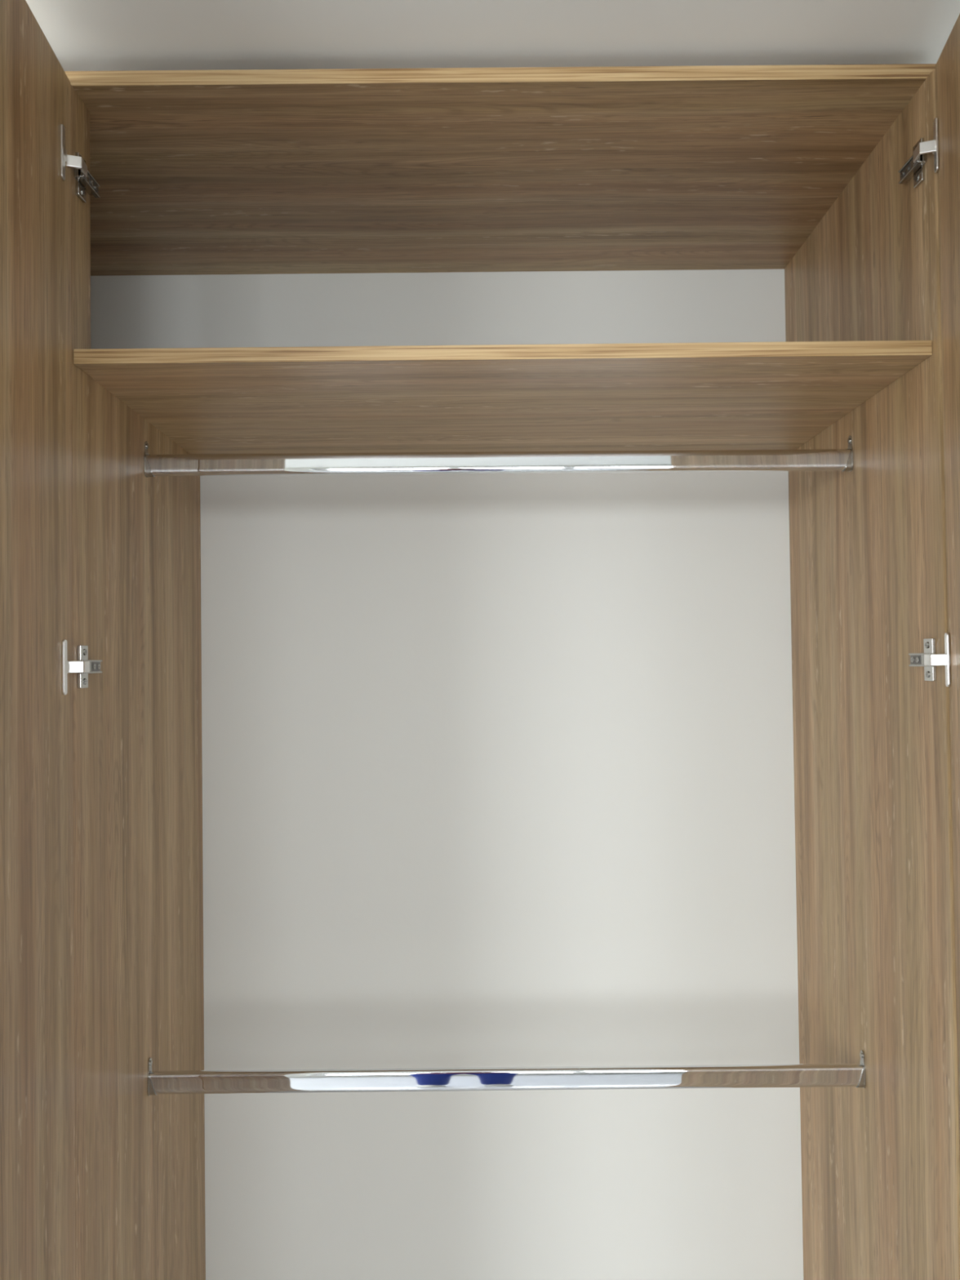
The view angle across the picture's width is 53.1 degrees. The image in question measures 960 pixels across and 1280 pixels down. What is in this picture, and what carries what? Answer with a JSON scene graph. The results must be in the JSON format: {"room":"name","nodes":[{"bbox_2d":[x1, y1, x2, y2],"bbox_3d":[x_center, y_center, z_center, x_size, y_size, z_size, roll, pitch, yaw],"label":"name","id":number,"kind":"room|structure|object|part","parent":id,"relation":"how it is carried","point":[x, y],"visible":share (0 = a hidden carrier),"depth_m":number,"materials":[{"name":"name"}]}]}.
{"room":"bedroom","nodes":[
{"label":"bedroom","id":0,"kind":"room"},
{"bbox_2d":[90,268,803,1279],"bbox_3d":[-0.365,0.409,1.817,5.400,2.264,0.100,-1,-1,0],"label":"wall","id":1,"kind":"structure","parent":0,"point":[498,769],"depth_m":1.77,"materials":[{"name":"white paint"}]},
{"bbox_2d":[25,0,959,71],"bbox_3d":[-0.369,-0.805,0.246,5.400,0.100,3.290,-1,-1,0],"label":"ceiling","id":2,"kind":"structure","parent":0,"point":[83,35],"depth_m":1.17,"materials":[{"name":"white paint"}]},
{"bbox_3d":[-0.340,1.559,0.199,5.400,0.100,3.290,-1,-1,0],"label":"floor","id":3,"kind":"structure","parent":0,"visible":0},
{"bbox_2d":[0,0,959,1279],"bbox_3d":[-0.087,0.405,1.195,1.384,2.240,1.146,-1,-1,0],"label":"wardrobe","id":4,"kind":"object","parent":3,"relation":"on","point":[844,180],"depth_m":1.34,"materials":[{"name":"brown wood"}]},
{"bbox_3d":[-0.478,0.403,0.899,0.019,2.202,0.545,-1,-1,-6],"label":"door","id":5,"kind":"part","parent":4,"relation":"part of","materials":[{"name":"brown wood"}]},
{"bbox_3d":[-0.497,0.034,1.212,0.007,0.054,0.048,-1,-1,0],"label":"mounting plate","id":6,"kind":"part","parent":4,"relation":"part of","materials":[{"name":"silver metal"}]},
{"bbox_3d":[-0.505,-0.586,1.224,0.007,0.054,0.048,-1,-1,0],"label":"mounting plate","id":7,"kind":"part","parent":4,"relation":"part of","materials":[{"name":"silver metal"}]},
{"bbox_3d":[-0.512,0.425,1.470,0.018,2.222,0.592,-1,-1,-1],"label":"panel","id":8,"kind":"part","parent":4,"relation":"part of","materials":[{"name":"brown wood"}]},
{"bbox_2d":[143,440,155,477],"bbox_3d":[-0.504,-0.276,1.467,0.012,0.056,0.018,-1,-1,0],"label":"socket","id":9,"kind":"object","parent":4,"relation":"attached to","point":[148,460],"depth_m":1.46,"materials":[{"name":"silver metal"}]},
{"bbox_2d":[147,1057,157,1095],"bbox_3d":[-0.492,0.658,1.448,0.012,0.056,0.018,-1,-1,0],"label":"socket","id":10,"kind":"object","parent":4,"relation":"attached to","point":[152,1075],"depth_m":1.44,"materials":[{"name":"silver metal"}]},
{"bbox_3d":[0.029,-0.281,1.470,1.080,0.059,0.018,-1,-1,0],"label":"clothes rail","id":11,"kind":"part","parent":4,"relation":"part of","materials":[{"name":"silver metal"}]},
{"bbox_3d":[-0.103,-0.700,1.496,1.384,0.018,0.588,-1,-1,0],"label":"panel","id":12,"kind":"part","parent":4,"relation":"part of","materials":[{"name":"brown wood"}]},
{"bbox_2d":[74,355,931,453],"bbox_3d":[-0.099,-0.351,1.489,1.346,0.018,0.588,-1,-1,0],"label":"shelf","id":13,"kind":"object","parent":4,"relation":"attached to","point":[193,404],"depth_m":1.38,"materials":[{"name":"brown wood"}]},
{"bbox_3d":[0.041,0.654,1.452,1.080,0.061,0.018,-1,-1,0],"label":"clothes rail","id":14,"kind":"part","parent":4,"relation":"part of","materials":[{"name":"silver metal"}]},
{"bbox_2d":[842,435,853,471],"bbox_3d":[0.563,-0.286,1.474,0.012,0.056,0.018,-1,-1,0],"label":"socket","id":15,"kind":"object","parent":4,"relation":"attached to","point":[847,454],"depth_m":1.47,"materials":[{"name":"silver metal"}]},
{"bbox_2d":[855,1049,866,1088],"bbox_3d":[0.575,0.650,1.455,0.012,0.056,0.018,-1,-1,0],"label":"socket","id":16,"kind":"object","parent":4,"relation":"attached to","point":[860,1072],"depth_m":1.45,"materials":[{"name":"silver metal"}]},
{"bbox_3d":[0.588,0.411,1.470,0.018,2.222,0.605,-1,-1,1],"label":"panel","id":17,"kind":"part","parent":4,"relation":"part of","materials":[{"name":"brown wood"}]},
{"bbox_3d":[0.558,-0.607,1.231,0.007,0.054,0.048,-1,-1,0],"label":"mounting plate","id":18,"kind":"part","parent":4,"relation":"part of","materials":[{"name":"silver metal"}]},
{"bbox_3d":[0.566,0.025,1.218,0.007,0.054,0.048,-1,-1,0],"label":"mounting plate","id":19,"kind":"part","parent":4,"relation":"part of","materials":[{"name":"silver metal"}]},
{"bbox_3d":[0.536,0.388,0.896,0.019,2.206,0.545,-1,-1,11],"label":"door","id":20,"kind":"part","parent":4,"relation":"part of","materials":[{"name":"brown wood"}]}
]}

